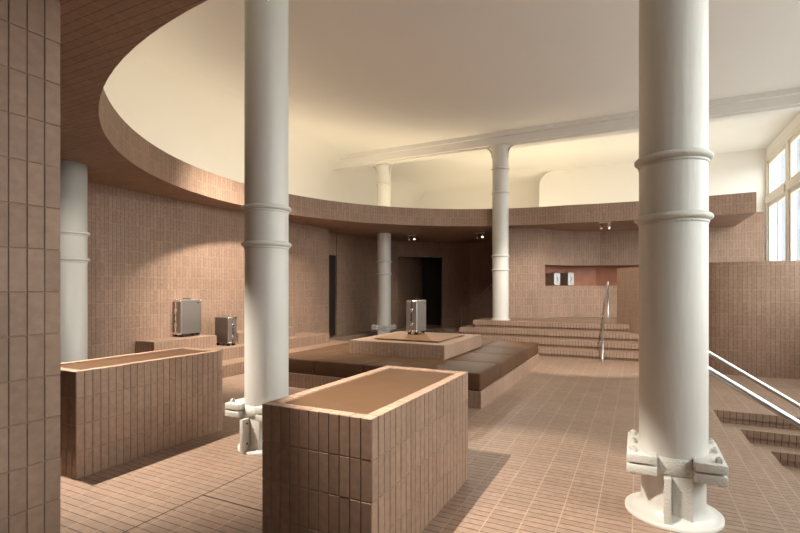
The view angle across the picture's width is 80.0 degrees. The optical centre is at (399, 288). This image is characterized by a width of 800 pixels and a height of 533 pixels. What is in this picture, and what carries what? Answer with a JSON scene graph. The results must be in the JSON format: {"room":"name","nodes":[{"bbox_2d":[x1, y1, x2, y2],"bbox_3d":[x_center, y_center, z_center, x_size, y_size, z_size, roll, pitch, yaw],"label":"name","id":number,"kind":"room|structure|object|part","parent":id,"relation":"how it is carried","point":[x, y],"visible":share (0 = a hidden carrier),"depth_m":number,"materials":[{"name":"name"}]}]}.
{"room":"luggage store","nodes":[
{"label":"luggage store","id":0,"kind":"room"},
{"bbox_2d":[0,0,60,532],"bbox_3d":[-3.220,-0.060,0.162,0.601,3.120,5.419,0,0,26],"label":"wall","id":1,"kind":"structure","parent":0,"point":[30,30],"depth_m":2.33,"materials":[{"name":"tile"}]},
{"bbox_2d":[88,50,427,358],"bbox_3d":[-3.930,-1.225,10.223,1.250,5.450,22.800,0,0,26],"label":"wall","id":2,"kind":"structure","parent":0,"point":[146,252],"depth_m":9.24,"materials":[{"name":"tile"}]},
{"bbox_2d":[329,255,334,335],"bbox_3d":[-2.187,0.200,13.545,0.050,2.400,1.200,0,0,26],"label":"door","id":3,"kind":"structure","parent":2,"relation":"in","point":[331,257],"depth_m":13.88,"materials":[{"name":"brown"}]},
{"bbox_2d":[59,0,755,242],"bbox_3d":[0.859,-1.840,7.839,11.950,0.440,22.800,0,0,26],"label":"mezzanine edge","id":4,"kind":"structure","parent":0,"point":[96,35],"depth_m":7.16,"materials":[{"name":"tile"}]},
{"bbox_2d":[475,233,483,238],"bbox_3d":[2.313,-1.528,13.799,0.280,0.183,0.178,0,0,26],"label":"spotlight","id":5,"kind":"object","parent":4,"relation":"attached to","point":[482,236],"visible":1,"depth_m":13.79,"materials":[{"name":"white paint"}]},
{"bbox_2d":[599,222,611,229],"bbox_3d":[4.986,-1.527,11.584,0.280,0.186,0.165,0,0,26],"label":"spotlight","id":6,"kind":"object","parent":4,"relation":"attached to","point":[609,223],"visible":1,"depth_m":11.54,"materials":[{"name":"white paint"}]},
{"bbox_2d":[329,233,491,334],"bbox_3d":[0.227,-0.060,16.154,7.731,3.120,3.189,0,0,-27],"label":"wall","id":7,"kind":"structure","parent":0,"point":[466,273],"depth_m":16.52,"materials":[{"name":"tile"}]},
{"bbox_2d":[423,259,440,324],"bbox_3d":[1.860,0.140,17.813,2.150,2.520,0.050,0,0,26],"label":"door","id":8,"kind":"structure","parent":7,"relation":"in","point":[431,267],"depth_m":18.10,"materials":[{"name":"black"}]},
{"bbox_2d":[60,356,799,532],"bbox_3d":[0.859,2.049,7.839,11.950,1.102,22.800,0,0,26],"label":"floor","id":9,"kind":"structure","parent":0,"point":[548,454],"depth_m":3.87,"materials":[{"name":"tile"}]},
{"bbox_2d":[59,160,89,362],"bbox_3d":[-4.295,-0.060,6.182,0.580,3.120,0.580,0,0,26],"label":"column","id":10,"kind":"structure","parent":9,"relation":"on","point":[74,233],"depth_m":6.05,"materials":[{"name":"white paint"}]},
{"bbox_2d":[59,347,221,478],"bbox_3d":[-2.483,1.076,4.538,0.602,0.849,1.479,0,0,26],"label":"counter","id":11,"kind":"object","parent":9,"relation":"on","point":[120,409],"depth_m":4.22,"materials":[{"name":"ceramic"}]},
{"bbox_2d":[225,0,291,454],"bbox_3d":[-1.278,-1.060,4.547,0.712,5.120,0.562,0,0,26],"label":"column","id":12,"kind":"structure","parent":9,"relation":"on","point":[266,209],"depth_m":4.38,"materials":[{"name":"white paint"}]},
{"bbox_3d":[-1.441,1.159,4.639,0.175,0.056,0.520,0,0,26],"label":"flange plate","id":13,"kind":"part","parent":12,"relation":"part of","materials":[{"name":"white paint"}]},
{"bbox_3d":[-1.441,1.091,4.639,0.175,0.056,0.520,0,0,26],"label":"flange plate","id":14,"kind":"part","parent":12,"relation":"part of","materials":[{"name":"white paint"}]},
{"bbox_3d":[-1.105,1.159,4.471,0.175,0.056,0.520,0,0,26],"label":"flange plate","id":15,"kind":"part","parent":12,"relation":"part of","materials":[{"name":"white paint"}]},
{"bbox_3d":[-1.105,1.091,4.471,0.175,0.056,0.520,0,0,26],"label":"flange plate","id":16,"kind":"part","parent":12,"relation":"part of","materials":[{"name":"white paint"}]},
{"bbox_2d":[222,340,348,377],"bbox_3d":[-2.767,1.394,9.801,1.230,0.212,4.820,0,0,26],"label":"bench","id":17,"kind":"object","parent":9,"relation":"on","point":[231,367],"visible":0.14,"depth_m":8.42,"materials":[{"name":"tile"}]},
{"bbox_2d":[204,332,328,360],"bbox_3d":[-3.048,1.182,9.717,0.800,0.212,4.420,0,0,26],"label":"bench","id":18,"kind":"object","parent":17,"relation":"on","point":[301,339],"visible":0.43,"depth_m":10.37,"materials":[{"name":"ceramic"}]},
{"bbox_2d":[136,334,216,352],"bbox_3d":[-3.900,0.970,8.388,0.460,0.212,1.280,0,0,26],"label":"block","id":19,"kind":"object","parent":18,"relation":"on","point":[201,341],"visible":0.71,"depth_m":8.16,"materials":[{"name":"tile"}]},
{"bbox_2d":[172,298,201,336],"bbox_3d":[-3.912,0.515,8.711,0.260,0.698,0.500,0,0,26],"label":"suitcase","id":20,"kind":"object","parent":19,"relation":"on","point":[186,313],"visible":1,"depth_m":8.59,"materials":[{"name":"metal"}]},
{"bbox_3d":[-3.905,0.510,8.725,0.028,0.626,0.468,0,0,26],"label":"frame","id":21,"kind":"part","parent":20,"relation":"part of","materials":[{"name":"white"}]},
{"bbox_2d":[215,315,236,345],"bbox_3d":[-3.310,0.787,9.088,0.400,0.578,0.230,0,0,26],"label":"suitcase","id":22,"kind":"object","parent":18,"relation":"on","point":[225,325],"visible":0.96,"depth_m":8.99,"materials":[{"name":"metal"}]},
{"bbox_2d":[235,326,294,343],"bbox_3d":[-2.989,0.970,10.218,0.460,0.212,1.730,0,0,26],"label":"block","id":23,"kind":"object","parent":18,"relation":"on","point":[240,333],"visible":0.29,"depth_m":9.46,"materials":[{"name":"tile"}]},
{"bbox_2d":[262,365,467,532],"bbox_3d":[-0.125,1.076,3.224,0.722,0.849,1.516,0,0,26],"label":"counter","id":24,"kind":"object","parent":9,"relation":"on","point":[384,449],"depth_m":2.66,"materials":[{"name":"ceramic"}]},
{"bbox_2d":[371,163,395,334],"bbox_3d":[-0.470,-1.060,13.997,0.702,5.120,0.580,0,0,26],"label":"column","id":25,"kind":"structure","parent":9,"relation":"on","point":[383,170],"depth_m":13.82,"materials":[{"name":"white paint"}]},
{"bbox_2d":[329,324,458,340],"bbox_3d":[0.946,1.430,14.856,4.650,0.140,6.060,0,0,26],"label":"step","id":26,"kind":"structure","parent":9,"relation":"on","point":[429,328],"depth_m":15.18,"materials":[{"name":"tile"}]},
{"bbox_2d":[289,353,538,408],"bbox_3d":[0.353,1.393,8.480,3.432,0.213,3.944,0,0,26],"label":"bench","id":27,"kind":"object","parent":9,"relation":"on","point":[476,399],"visible":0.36,"depth_m":7.08,"materials":[{"name":"tile"}]},
{"bbox_2d":[289,350,345,374],"bbox_3d":[-1.461,1.176,7.719,0.840,0.222,0.941,0,0,26],"label":"seat cushion","id":28,"kind":"object","parent":27,"relation":"on","point":[302,362],"visible":0.54,"depth_m":7.29,"materials":[{"name":"brown leather"}]},
{"bbox_2d":[310,344,348,352],"bbox_3d":[-1.025,1.176,8.573,0.858,0.222,0.953,0,0,26],"label":"seat cushion","id":29,"kind":"object","parent":27,"relation":"on","point":[339,347],"visible":0.21,"depth_m":8.50,"materials":[{"name":"brown leather"}]},
{"bbox_2d":[314,353,391,377],"bbox_3d":[-0.695,1.176,7.338,0.846,0.222,0.941,0,0,26],"label":"seat cushion","id":30,"kind":"object","parent":27,"relation":"on","point":[346,365],"visible":0.73,"depth_m":7.00,"materials":[{"name":"brown leather"}]},
{"bbox_2d":[364,356,442,371],"bbox_3d":[0.073,1.176,6.955,0.846,0.222,0.941,0,0,26],"label":"seat cushion","id":31,"kind":"object","parent":27,"relation":"on","point":[395,360],"visible":0.38,"depth_m":6.89,"materials":[{"name":"brown leather"}]},
{"bbox_2d":[349,331,480,359],"bbox_3d":[0.334,1.071,8.419,1.696,0.432,1.900,0,0,26],"label":"plinth","id":32,"kind":"object","parent":27,"relation":"on","point":[443,350],"visible":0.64,"depth_m":7.65,"materials":[{"name":"tile"}]},
{"bbox_2d":[374,332,464,342],"bbox_3d":[0.371,0.842,8.361,1.170,0.026,1.280,0,0,26],"label":"mat","id":33,"kind":"object","parent":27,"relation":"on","point":[420,337],"visible":0.96,"depth_m":8.12,"materials":[{"name":"beige plastic"}]},
{"bbox_2d":[406,298,425,334],"bbox_3d":[0.296,0.502,8.783,0.224,0.653,0.470,0,0,26],"label":"suitcase","id":34,"kind":"object","parent":33,"relation":"on","point":[416,309],"visible":1,"depth_m":8.62,"materials":[{"name":"silver metal"}]},
{"bbox_2d":[424,360,498,390],"bbox_3d":[0.838,1.176,6.574,0.840,0.222,0.941,0,0,26],"label":"seat cushion","id":35,"kind":"object","parent":27,"relation":"on","point":[481,375],"visible":0.64,"depth_m":6.37,"materials":[{"name":"brown leather"}]},
{"bbox_2d":[446,352,514,377],"bbox_3d":[1.265,1.176,7.433,0.841,0.222,0.953,0,0,26],"label":"seat cushion","id":36,"kind":"object","parent":27,"relation":"on","point":[506,363],"visible":0.59,"depth_m":7.28,"materials":[{"name":"brown leather"}]},
{"bbox_2d":[481,340,494,345],"bbox_3d":[1.375,1.176,9.570,0.846,0.222,1.057,0,0,26],"label":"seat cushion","id":37,"kind":"object","parent":27,"relation":"on","point":[483,342],"visible":0.13,"depth_m":9.59,"materials":[{"name":"brown leather"}]},
{"bbox_2d":[468,346,526,367],"bbox_3d":[1.695,1.176,8.297,0.841,0.222,0.953,0,0,26],"label":"seat cushion","id":38,"kind":"object","parent":27,"relation":"on","point":[520,354],"visible":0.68,"depth_m":8.23,"materials":[{"name":"brown leather"}]},
{"bbox_2d":[484,341,537,359],"bbox_3d":[2.145,1.176,9.198,0.840,0.222,1.037,0,0,26],"label":"seat cushion","id":39,"kind":"object","parent":27,"relation":"on","point":[532,347],"visible":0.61,"depth_m":9.12,"materials":[{"name":"brown leather"}]},
{"bbox_2d":[455,317,638,361],"bbox_3d":[4.460,1.144,11.941,6.460,0.712,3.545,0,0,26],"label":"staircase","id":40,"kind":"structure","parent":9,"relation":"on","point":[570,337],"depth_m":10.82,"materials":[{"name":"tile"}]},
{"bbox_2d":[461,284,491,326],"bbox_3d":[2.353,0.592,14.428,0.317,1.536,3.857,0,0,-10],"label":"handrail","id":41,"kind":"object","parent":40,"relation":"attached to","point":[491,284],"visible":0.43,"depth_m":15.43,"materials":[{"name":"silver metal"}]},
{"bbox_3d":[2.354,0.220,14.422,0.313,0.791,3.842,0,0,-10],"label":"rail","id":42,"kind":"part","parent":41,"relation":"part of","materials":[{"name":"silver metal"}]},
{"bbox_2d":[487,144,513,319],"bbox_3d":[2.529,-1.416,12.106,0.545,4.408,0.517,0,0,-15],"label":"column","id":43,"kind":"structure","parent":40,"relation":"on","point":[500,169],"depth_m":11.96,"materials":[{"name":"white paint"}]},
{"bbox_2d":[602,281,608,362],"bbox_3d":[4.537,0.661,10.525,0.040,1.678,1.925,0,0,26],"label":"handrail","id":44,"kind":"object","parent":40,"relation":"attached to","point":[607,285],"visible":1,"depth_m":10.16,"materials":[{"name":"silver metal"}]},
{"bbox_3d":[4.116,1.032,9.680,0.036,0.935,0.036,0,0,26],"label":"post","id":45,"kind":"part","parent":44,"relation":"part of","materials":[{"name":"silver metal"}]},
{"bbox_3d":[4.540,0.205,10.531,0.040,0.767,1.913,0,0,26],"label":"rail","id":46,"kind":"part","parent":44,"relation":"part of","materials":[{"name":"silver metal"}]},
{"bbox_3d":[4.954,0.319,11.363,0.036,0.938,0.036,0,0,26],"label":"post","id":47,"kind":"part","parent":44,"relation":"part of","materials":[{"name":"silver metal"}]},
{"bbox_2d":[625,0,727,532],"bbox_3d":[1.830,-1.060,3.200,0.702,5.120,0.580,0,0,26],"label":"column","id":48,"kind":"structure","parent":9,"relation":"on","point":[673,452],"depth_m":3.03,"materials":[{"name":"paint"}]},
{"bbox_3d":[1.662,1.159,3.283,0.175,0.056,0.520,0,0,26],"label":"flange plate","id":49,"kind":"part","parent":48,"relation":"part of","materials":[{"name":"white paint"}]},
{"bbox_3d":[1.662,1.091,3.283,0.175,0.056,0.520,0,0,26],"label":"flange plate","id":50,"kind":"part","parent":48,"relation":"part of","materials":[{"name":"white paint"}]},
{"bbox_3d":[1.998,1.159,3.116,0.175,0.056,0.520,0,0,26],"label":"flange plate","id":51,"kind":"part","parent":48,"relation":"part of","materials":[{"name":"white paint"}]},
{"bbox_3d":[1.998,1.091,3.116,0.175,0.056,0.520,0,0,26],"label":"flange plate","id":52,"kind":"part","parent":48,"relation":"part of","materials":[{"name":"white paint"}]},
{"bbox_2d":[721,422,799,532],"bbox_3d":[3.652,2.125,2.792,2.410,0.950,5.855,0,0,26],"label":"entrance steps","id":53,"kind":"structure","parent":9,"relation":"on","point":[772,455],"depth_m":4.94,"materials":[{"name":"tile"}]},
{"bbox_2d":[709,366,799,427],"bbox_3d":[3.120,1.354,2.915,2.412,1.792,0.046,0,0,26],"label":"handrail","id":54,"kind":"object","parent":53,"relation":"on","point":[713,372],"visible":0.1,"depth_m":3.25,"materials":[{"name":"silver metal"}]},
{"bbox_2d":[709,351,799,408],"bbox_3d":[3.834,1.388,4.123,2.211,1.724,0.042,0,0,26],"label":"handrail","id":55,"kind":"object","parent":53,"relation":"on","point":[745,374],"visible":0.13,"depth_m":4.39,"materials":[{"name":"silver metal"}]},
{"bbox_2d":[133,0,799,189],"bbox_3d":[1.202,-4.000,7.040,11.025,0.100,21.675,0,0,26],"label":"ceiling","id":56,"kind":"structure","parent":0,"point":[365,75],"depth_m":8.43,"materials":[{"name":"white paint"}]},
{"bbox_2d":[332,87,799,170],"bbox_3d":[3.133,-3.785,12.013,11.600,0.330,0.600,0,0,26],"label":"ceiling beam","id":57,"kind":"structure","parent":56,"relation":"attached to","point":[786,100],"depth_m":11.49,"materials":[{"name":"white paint"}]},
{"bbox_2d":[417,179,540,299],"bbox_3d":[5.662,-1.225,17.484,11.950,5.450,1.250,0,0,26],"label":"wall","id":58,"kind":"structure","parent":0,"point":[524,193],"depth_m":18.92,"materials":[{"name":"white paint"}]},
{"bbox_2d":[509,212,763,317],"bbox_3d":[6.244,-0.235,13.212,6.400,3.470,3.980,0,0,26],"label":"wall","id":59,"kind":"structure","parent":0,"point":[531,250],"depth_m":12.93,"materials":[{"name":"tile"}]},
{"bbox_2d":[546,272,559,285],"bbox_3d":[4.340,-0.285,13.490,0.230,0.385,0.399,0,0,-22],"label":"suitcase","id":60,"kind":"object","parent":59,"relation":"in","point":[552,279],"visible":1,"depth_m":13.37,"materials":[{"name":"silver metal"}]},
{"bbox_2d":[560,272,573,285],"bbox_3d":[4.796,-0.293,13.642,0.230,0.400,0.359,0,0,-22],"label":"suitcase","id":61,"kind":"object","parent":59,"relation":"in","point":[567,279],"visible":1,"depth_m":13.53,"materials":[{"name":"silver metal"}]},
{"bbox_2d":[545,266,638,285],"bbox_3d":[5.865,-0.370,13.338,4.521,0.570,1.122,0,0,4],"label":"niche","id":62,"kind":"object","parent":59,"relation":"attached to","point":[583,275],"visible":0.3,"depth_m":13.87,"materials":[{"name":"brown tile"}]},
{"bbox_2d":[539,148,765,260],"bbox_3d":[7.698,-1.225,15.158,6.230,5.450,0.800,0,0,26],"label":"wall","id":63,"kind":"structure","parent":0,"point":[739,171],"depth_m":15.01,"materials":[{"name":"white paint"}]},
{"bbox_2d":[617,260,799,378],"bbox_3d":[5.886,0.515,9.039,1.144,1.970,4.133,0,0,-36],"label":"wall","id":64,"kind":"structure","parent":0,"point":[754,306],"depth_m":8.15,"materials":[{"name":"tile"}]},
{"bbox_2d":[766,112,799,260],"bbox_3d":[6.342,-0.650,5.109,0.300,6.700,22.800,0,0,26],"label":"wall","id":65,"kind":"structure","parent":0,"point":[796,120],"depth_m":13.25,"materials":[{"name":"white paint"}]},
{"bbox_2d":[765,137,785,260],"bbox_3d":[9.872,-1.700,12.433,0.190,4.000,2.060,0,0,26],"label":"window","id":66,"kind":"structure","parent":65,"relation":"in","point":[773,197],"depth_m":12.89,"materials":[{"name":"beige paint"}]},
{"bbox_2d":[786,123,799,260],"bbox_3d":[8.954,-1.700,10.589,0.190,4.000,2.060,0,0,26],"label":"window","id":67,"kind":"structure","parent":65,"relation":"in","point":[792,178],"depth_m":11.35,"materials":[{"name":"beige paint"}]},
{"label":"outside","id":68,"kind":"structure","parent":0,"visible":0},
{"bbox_2d":[780,138,799,260],"bbox_3d":[31.684,-6.400,34.465,30.000,18.200,6.050,0,0,26],"label":"building","id":69,"kind":"structure","parent":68,"point":[782,157],"depth_m":33.18,"materials":[{"name":"grey"}]}
]}

